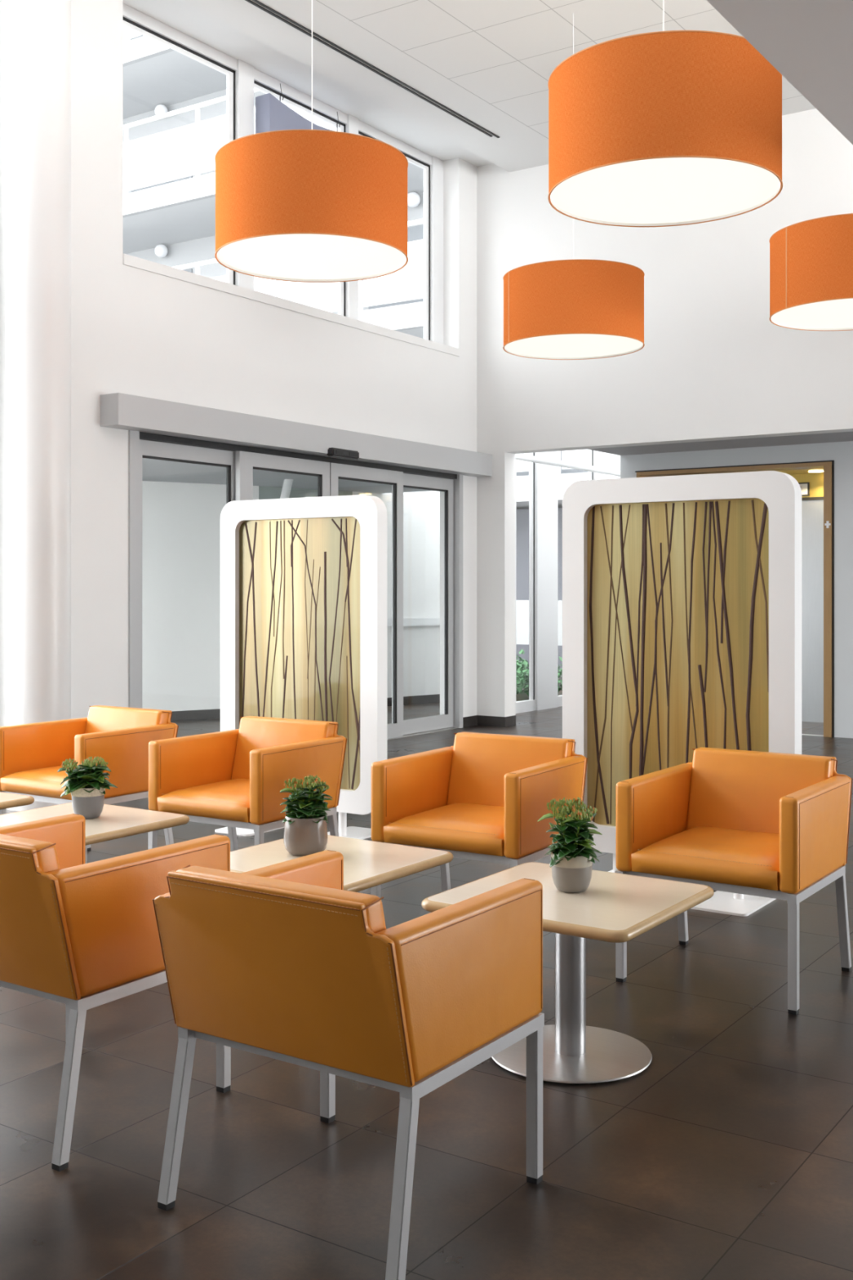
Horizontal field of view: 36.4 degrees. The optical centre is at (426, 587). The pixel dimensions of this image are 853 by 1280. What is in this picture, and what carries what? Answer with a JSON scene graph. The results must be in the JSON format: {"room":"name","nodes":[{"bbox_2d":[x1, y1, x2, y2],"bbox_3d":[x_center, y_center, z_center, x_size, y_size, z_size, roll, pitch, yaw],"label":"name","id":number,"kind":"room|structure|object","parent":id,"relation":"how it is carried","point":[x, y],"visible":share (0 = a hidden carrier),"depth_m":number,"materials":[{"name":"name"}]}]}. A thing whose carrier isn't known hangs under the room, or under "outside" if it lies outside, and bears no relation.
{"room":"lobby seating area","nodes":[
{"label":"lobby seating area","id":0,"kind":"room"},
{"bbox_2d":[0,0,476,726],"bbox_3d":[-1.092,-1.430,10.902,0.250,5.620,5.850,0,0,34],"label":"wall","id":1,"kind":"structure","parent":0,"point":[135,331],"depth_m":9.32,"materials":[{"name":"white paint"}]},
{"bbox_2d":[139,439,235,708],"bbox_3d":[-1.818,0.149,9.733,0.045,2.438,1.100,0,0,34],"label":"door","id":2,"kind":"structure","parent":1,"relation":"in","point":[153,450],"depth_m":9.66,"materials":[{"name":"grey metal"}]},
{"bbox_2d":[122,3,443,344],"bbox_3d":[-1.116,-3.290,11.045,0.090,1.900,4.460,0,0,34],"label":"window","id":3,"kind":"structure","parent":1,"relation":"in","point":[242,77],"depth_m":11.29,"materials":[{"name":"white"}]},
{"bbox_2d":[255,83,340,133],"bbox_3d":[-0.993,-3.763,10.986,0.160,0.786,1.200,0,0,34],"label":"board","id":4,"kind":"object","parent":3,"relation":"hanging from","point":[272,114],"visible":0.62,"depth_m":10.52,"materials":[{"name":"white"}]},
{"bbox_2d":[235,450,329,500],"bbox_3d":[-1.158,0.149,10.585,0.045,2.438,1.130,0,0,34],"label":"door","id":5,"kind":"structure","parent":1,"relation":"in","point":[246,462],"depth_m":10.42,"materials":[{"name":"grey metal"}]},
{"bbox_2d":[122,253,459,356],"bbox_3d":[-1.010,-2.317,11.014,0.262,0.075,4.393,0,0,34],"label":"window sill","id":6,"kind":"structure","parent":1,"relation":"attached to","point":[127,260],"depth_m":10.48,"materials":[{"name":"white paint"}]},
{"bbox_2d":[128,430,462,740],"bbox_3d":[-0.932,0.130,11.027,0.155,2.500,4.395,0,0,34],"label":"door frame","id":7,"kind":"structure","parent":1,"relation":"attached to","point":[134,437],"depth_m":10.07,"materials":[{"name":"grey metal"}]},
{"bbox_2d":[100,392,492,476],"bbox_3d":[-0.799,-1.226,10.951,0.180,0.218,4.939,0,0,34],"label":"operator","id":8,"kind":"object","parent":1,"relation":"attached to","point":[119,411],"visible":0.93,"depth_m":10.20,"materials":[{"name":"silver metal"}]},
{"bbox_2d":[326,447,359,459],"bbox_3d":[-0.700,-1.130,10.903,0.078,0.070,0.370,0,0,34],"label":"sensor","id":9,"kind":"object","parent":8,"relation":"attached to","point":[332,452],"visible":1,"depth_m":10.86,"materials":[{"name":"black plastic"}]},
{"bbox_2d":[329,462,403,738],"bbox_3d":[-0.533,0.149,11.511,0.045,2.438,1.075,0,0,34],"label":"door","id":10,"kind":"structure","parent":1,"relation":"in","point":[337,471],"depth_m":11.85,"materials":[{"name":"grey metal"}]},
{"bbox_2d":[391,473,453,734],"bbox_3d":[-0.027,0.149,12.385,0.045,2.438,0.980,0,0,34],"label":"door","id":11,"kind":"structure","parent":1,"relation":"in","point":[410,481],"depth_m":12.68,"materials":[{"name":"grey metal"}]},
{"bbox_2d":[462,715,477,727],"bbox_3d":[-1.053,1.330,10.725,0.012,0.100,5.600,0,0,34],"label":"baseboard","id":12,"kind":"structure","parent":1,"relation":"attached to","point":[470,721],"depth_m":12.93,"materials":[{"name":"stone"}]},
{"bbox_2d":[515,449,620,714],"bbox_3d":[2.051,-1.420,15.724,0.245,5.600,5.640,0,0,34],"label":"window","id":13,"kind":"structure","parent":1,"relation":"in","point":[543,466],"depth_m":14.71,"materials":[{"name":"white metal"}]},
{"bbox_2d":[142,457,430,493],"bbox_3d":[-2.241,-1.170,12.613,3.570,0.140,6.000,0,0,34],"label":"ceiling","id":14,"kind":"structure","parent":0,"point":[154,470],"depth_m":12.95,"materials":[{"name":"grey paint"}]},
{"bbox_2d":[142,480,439,711],"bbox_3d":[-1.632,0.090,14.337,6.794,2.380,0.421,0,0,-36],"label":"wall","id":15,"kind":"structure","parent":0,"point":[181,521],"depth_m":13.61,"materials":[{"name":"white paint"}]},
{"bbox_2d":[170,693,439,720],"bbox_3d":[-1.626,1.330,14.329,6.794,0.100,0.401,0,0,-36],"label":"baseboard","id":16,"kind":"structure","parent":15,"relation":"attached to","point":[204,713],"depth_m":13.69,"materials":[{"name":"stone"}]},
{"bbox_2d":[258,485,352,499],"bbox_3d":[-1.363,0.070,14.350,1.306,2.620,0.040,0,0,-39],"label":"door","id":17,"kind":"structure","parent":15,"relation":"in","point":[264,492],"depth_m":14.23,"materials":[{"name":"grey"}]},
{"bbox_2d":[386,617,439,626],"bbox_3d":[0.119,0.405,15.570,2.536,0.090,0.030,0,0,-41],"label":"rail","id":18,"kind":"object","parent":15,"relation":"attached to","point":[417,621],"visible":0.29,"depth_m":15.38,"materials":[{"name":"white"}]},
{"bbox_2d":[122,0,493,167],"bbox_3d":[-4.241,-4.330,6.452,1.250,0.180,16.750,0,0,34],"label":"ceiling strip","id":19,"kind":"object","parent":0,"point":[180,15],"visible":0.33,"depth_m":10.69,"materials":[{"name":"paint"}]},
{"bbox_2d":[0,671,852,1279],"bbox_3d":[0.464,1.440,8.193,17.600,0.120,24.900,0,0,34],"label":"floor","id":20,"kind":"structure","parent":0,"point":[729,1156],"depth_m":3.26,"materials":[{"name":"stone"}]},
{"bbox_2d":[0,791,34,809],"bbox_3d":[-2.133,1.140,5.508,0.660,0.480,0.660,0,0,34],"label":"cafe table","id":21,"kind":"object","parent":20,"relation":"on","point":[7,800],"visible":1,"depth_m":5.53,"materials":[{"name":"wood"}]},
{"bbox_2d":[5,0,71,811],"bbox_3d":[-2.454,-1.430,8.196,0.396,5.620,0.396,0,0,34],"label":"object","id":22,"kind":"structure","parent":20,"relation":"on","point":[38,32],"depth_m":8.02,"materials":[{"name":"white paint"}]},
{"bbox_2d":[0,705,178,863],"bbox_3d":[-1.683,0.998,6.416,0.655,0.765,0.651,0,0,34],"label":"armchair","id":23,"kind":"object","parent":20,"relation":"on","point":[32,755],"visible":0.7,"depth_m":6.33,"materials":[{"name":"orange leather"}]},
{"bbox_2d":[0,802,189,845],"bbox_3d":[-1.378,1.140,5.045,0.660,0.480,0.660,0,0,34],"label":"cafe table","id":24,"kind":"object","parent":20,"relation":"on","point":[114,822],"visible":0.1,"depth_m":5.04,"materials":[{"name":"wood"}]},
{"bbox_2d":[57,755,117,818],"bbox_3d":[-1.333,0.780,5.079,0.232,0.239,0.190,0,0,-43],"label":"potted plant","id":25,"kind":"object","parent":24,"relation":"on","point":[86,784],"visible":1,"depth_m":5.04,"materials":[{"name":"green plant"}]},
{"bbox_2d":[0,813,231,1171],"bbox_3d":[-0.976,0.998,3.487,0.655,0.765,0.651,0,0,34],"label":"armchair","id":26,"kind":"object","parent":20,"relation":"on","point":[78,935],"visible":0.82,"depth_m":3.18,"materials":[{"name":"orange leather"}]},
{"bbox_2d":[147,715,346,851],"bbox_3d":[-0.802,0.998,5.846,0.655,0.765,0.651,0,0,33],"label":"armchair","id":27,"kind":"object","parent":20,"relation":"on","point":[232,779],"visible":0.91,"depth_m":5.78,"materials":[{"name":"orange leather"}]},
{"bbox_2d":[214,494,386,839],"bbox_3d":[-0.713,0.436,7.328,1.120,1.887,0.520,0,0,33],"label":"screen","id":28,"kind":"object","parent":20,"relation":"on","point":[304,580],"visible":0.75,"depth_m":7.27,"materials":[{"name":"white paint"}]},
{"bbox_2d":[230,835,453,892],"bbox_3d":[-0.349,1.140,4.335,0.660,0.480,0.660,0,0,34],"label":"cafe table","id":29,"kind":"object","parent":20,"relation":"on","point":[367,864],"visible":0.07,"depth_m":4.31,"materials":[{"name":"wood"}]},
{"bbox_2d":[280,774,332,856],"bbox_3d":[-0.411,0.765,4.400,0.189,0.270,0.170,0,0,34],"label":"potted plant","id":30,"kind":"object","parent":29,"relation":"on","point":[305,828],"visible":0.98,"depth_m":4.35,"materials":[{"name":"green plant"}]},
{"bbox_2d":[152,849,544,1279],"bbox_3d":[-0.167,0.998,2.944,0.655,0.765,0.651,0,0,34],"label":"armchair","id":31,"kind":"object","parent":20,"relation":"on","point":[279,961],"visible":1,"depth_m":2.72,"materials":[{"name":"orange leather"}]},
{"bbox_2d":[370,732,587,897],"bbox_3d":[0.216,0.998,5.158,0.655,0.765,0.651,0,0,31],"label":"armchair","id":32,"kind":"object","parent":20,"relation":"on","point":[482,797],"visible":0.88,"depth_m":5.09,"materials":[{"name":"orange leather"}]},
{"bbox_2d":[557,656,562,682],"bbox_3d":[2.113,1.140,17.977,0.777,0.507,0.790,0,0,-14],"label":"shrub","id":33,"kind":"object","parent":20,"relation":"on","point":[560,672],"visible":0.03,"depth_m":18.02,"materials":[{"name":"green plant"}]},
{"bbox_2d":[421,862,714,1084],"bbox_3d":[0.425,1.140,3.829,0.660,0.480,0.660,0,0,34],"label":"cafe table","id":34,"kind":"object","parent":20,"relation":"on","point":[615,907],"visible":0.9,"depth_m":3.79,"materials":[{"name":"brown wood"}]},
{"bbox_2d":[537,796,602,893],"bbox_3d":[0.430,0.760,3.864,0.185,0.280,0.172,0,0,34],"label":"potted plant","id":35,"kind":"object","parent":34,"relation":"on","point":[573,856],"visible":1,"depth_m":3.82,"materials":[{"name":"green plant"}]},
{"bbox_2d":[562,471,801,916],"bbox_3d":[1.135,0.436,5.888,1.120,1.887,0.520,0,0,34],"label":"screen","id":36,"kind":"object","parent":20,"relation":"on","point":[682,594],"visible":0.75,"depth_m":5.87,"materials":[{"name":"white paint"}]},
{"bbox_2d":[614,746,852,1014],"bbox_3d":[1.102,0.998,4.621,0.655,0.765,0.651,0,0,34],"label":"armchair","id":37,"kind":"object","parent":20,"relation":"on","point":[769,824],"visible":0.98,"depth_m":4.55,"materials":[{"name":"orange leather"}]},
{"bbox_2d":[777,468,823,736],"bbox_3d":[3.379,0.060,13.048,2.600,2.640,1.310,0,0,34],"label":"cabin","id":38,"kind":"object","parent":20,"relation":"on","point":[811,482],"visible":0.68,"depth_m":13.36,"materials":[{"name":"metal"}]},
{"bbox_2d":[808,470,823,472],"bbox_3d":[3.928,-1.174,13.057,0.150,0.008,0.150,0,0,34],"label":"recessed light","id":39,"kind":"object","parent":38,"relation":"attached to","point":[810,471],"depth_m":13.02,"materials":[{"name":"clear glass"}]},
{"bbox_2d":[182,0,815,172],"bbox_3d":[0.866,-4.245,2.981,11.100,0.250,16.710,0,0,34],"label":"ceiling","id":40,"kind":"structure","parent":0,"point":[491,63],"depth_m":9.79,"materials":[{"name":"tile"}]},
{"bbox_2d":[214,0,408,282],"bbox_3d":[-0.599,-2.914,6.781,1.007,2.395,1.007,0,0,19],"label":"pendant lamp","id":41,"kind":"object","parent":40,"relation":"hanging from","point":[299,205],"visible":1,"depth_m":6.39,"materials":[{"name":"orange fabric"}]},
{"bbox_2d":[217,234,405,279],"bbox_3d":[-0.599,-1.735,6.781,0.984,0.006,0.984,0,0,19],"label":"diffuser","id":42,"kind":"object","parent":41,"relation":"attached to","point":[269,256],"depth_m":6.76,"materials":[{"name":"white plastic"}]},
{"bbox_2d":[244,0,499,137],"bbox_3d":[-2.204,-4.116,7.629,0.060,0.008,10.180,0,0,34],"label":"ceiling vent","id":43,"kind":"object","parent":40,"relation":"in","point":[248,1],"visible":1,"depth_m":10.17,"materials":[{"name":"black metal"}]},
{"bbox_2d":[502,13,644,359],"bbox_3d":[1.052,-2.920,9.280,1.007,2.395,1.007,0,0,34],"label":"pendant lamp","id":44,"kind":"object","parent":40,"relation":"hanging from","point":[562,309],"visible":1,"depth_m":8.88,"materials":[{"name":"orange fabric"}]},
{"bbox_2d":[504,333,643,357],"bbox_3d":[1.052,-1.740,9.280,0.984,0.006,0.984,0,0,34],"label":"diffuser","id":45,"kind":"object","parent":44,"relation":"attached to","point":[526,345],"depth_m":9.26,"materials":[{"name":"white plastic"}]},
{"bbox_2d":[547,0,782,226],"bbox_3d":[1.037,-2.914,5.665,1.007,2.395,1.007,0,0,25],"label":"pendant lamp","id":46,"kind":"object","parent":40,"relation":"hanging from","point":[663,128],"visible":0.94,"depth_m":5.29,"materials":[{"name":"orange fabric"}]},
{"bbox_2d":[551,157,780,223],"bbox_3d":[1.037,-1.735,5.665,0.984,0.006,0.984,0,0,25],"label":"diffuser","id":47,"kind":"object","parent":46,"relation":"attached to","point":[596,190],"depth_m":5.62,"materials":[{"name":"white plastic"}]},
{"bbox_2d":[769,143,852,330],"bbox_3d":[2.685,-2.920,8.178,1.007,2.395,1.007,0,0,31],"label":"pendant lamp","id":48,"kind":"object","parent":40,"relation":"hanging from","point":[811,260],"visible":1,"depth_m":7.89,"materials":[{"name":"orange fabric"}]},
{"bbox_2d":[771,298,852,328],"bbox_3d":[2.685,-1.740,8.178,0.984,0.006,0.984,0,0,31],"label":"diffuser","id":49,"kind":"object","parent":48,"relation":"attached to","point":[793,313],"depth_m":8.21,"materials":[{"name":"white plastic"}]},
{"bbox_2d":[476,108,852,716],"bbox_3d":[5.324,-1.470,9.925,11.480,5.700,0.210,0,0,34],"label":"wall","id":50,"kind":"structure","parent":0,"point":[713,364],"depth_m":11.98,"materials":[{"name":"white paint"}]},
{"bbox_2d":[477,715,515,727],"bbox_3d":[0.701,1.330,13.033,0.337,0.100,0.212,0,0,34],"label":"baseboard","id":51,"kind":"structure","parent":50,"relation":"attached to","point":[492,721],"depth_m":12.94,"materials":[{"name":"stone"}]},
{"bbox_2d":[588,431,852,455],"bbox_3d":[6.059,-1.460,10.002,10.350,0.220,0.740,0,0,34],"label":"ceiling","id":52,"kind":"structure","parent":0,"point":[842,436],"depth_m":12.19,"materials":[{"name":"grey paint"}]},
{"bbox_2d":[620,440,852,737],"bbox_3d":[6.335,-0.095,10.413,10.350,2.950,0.250,0,0,34],"label":"wall","id":53,"kind":"structure","parent":0,"point":[842,452],"depth_m":11.97,"materials":[{"name":"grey paint"}]},
{"bbox_2d":[635,460,834,737],"bbox_3d":[3.006,0.099,12.642,2.003,2.563,0.280,0,0,34],"label":"trim","id":54,"kind":"structure","parent":53,"relation":"attached to","point":[828,466],"depth_m":12.00,"materials":[{"name":"brown wood"}]},
{"bbox_2d":[825,520,831,528],"bbox_3d":[3.713,-0.588,11.988,0.050,0.065,0.011,0,0,34],"label":"sticker","id":55,"kind":"object","parent":53,"relation":"attached to","point":[828,524],"visible":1,"depth_m":11.98,"materials":[{"name":"white"}]},
{"bbox_2d":[706,0,852,144],"bbox_3d":[2.921,-1.770,1.467,6.000,0.200,16.500,0,0,34],"label":"ceiling","id":56,"kind":"structure","parent":0,"point":[810,42],"depth_m":3.97,"materials":[{"name":"white paint"}]},
{"label":"outside","id":57,"kind":"structure","parent":0,"visible":0},
{"bbox_3d":[-10.308,1.695,16.008,55.000,0.370,75.000,0,0,34],"label":"ground","id":58,"kind":"structure","parent":57,"visible":0},
{"bbox_2d":[280,282,337,498],"bbox_3d":[-1.229,-1.955,13.371,0.090,6.960,2.495,0,0,34],"label":"strut","id":59,"kind":"object","parent":58,"relation":"on","point":[286,491],"visible":0.02,"depth_m":13.62,"materials":[{"name":"white metal"}]},
{"bbox_2d":[122,26,620,671],"bbox_3d":[-8.107,-7.055,28.204,31.000,17.130,2.520,0,0,34],"label":"balcony building","id":60,"kind":"structure","parent":58,"relation":"on","point":[174,104],"depth_m":24.66,"materials":[{"name":"grey"}]},
{"bbox_2d":[154,104,168,115],"bbox_3d":[-5.605,-10.070,27.371,0.280,0.280,0.280,0,0,34],"label":"globe lamp","id":61,"kind":"object","parent":60,"relation":"attached to","point":[159,108],"depth_m":27.27,"materials":[{"name":"white glass"}]},
{"bbox_2d":[154,244,168,257],"bbox_3d":[-5.605,-7.120,27.371,0.280,0.280,0.280,0,0,34],"label":"globe lamp","id":62,"kind":"object","parent":60,"relation":"attached to","point":[161,251],"depth_m":27.29,"materials":[{"name":"white glass"}]},
{"bbox_2d":[407,191,420,207],"bbox_3d":[-0.251,-7.120,23.757,0.280,0.280,0.280,0,0,34],"label":"globe lamp","id":63,"kind":"object","parent":60,"relation":"attached to","point":[413,197],"depth_m":23.67,"materials":[{"name":"white glass"}]},
{"bbox_2d":[515,648,528,684],"bbox_3d":[1.162,1.121,18.290,0.887,0.529,0.901,0,0,-30],"label":"shrub","id":64,"kind":"object","parent":58,"relation":"on","point":[522,651],"visible":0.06,"depth_m":18.23,"materials":[{"name":"green plant"}]},
{"bbox_2d":[515,659,528,693],"bbox_3d":[1.250,1.173,17.148,0.765,0.456,0.820,0,0,34],"label":"shrub","id":65,"kind":"object","parent":58,"relation":"on","point":[521,669],"visible":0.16,"depth_m":17.10,"materials":[{"name":"green plant"}]},
{"bbox_2d":[515,669,562,696],"bbox_3d":[1.444,1.177,16.308,0.658,0.415,0.683,0,0,34],"label":"shrub","id":66,"kind":"object","parent":58,"relation":"on","point":[525,686],"visible":0.28,"depth_m":16.29,"materials":[{"name":"green plant"}]},
{"bbox_2d":[515,600,562,645],"bbox_3d":[0.890,0.845,19.548,4.600,1.330,0.200,0,0,34],"label":"wall","id":67,"kind":"structure","parent":58,"relation":"on","point":[522,606],"depth_m":19.05,"materials":[{"name":"white paint"}]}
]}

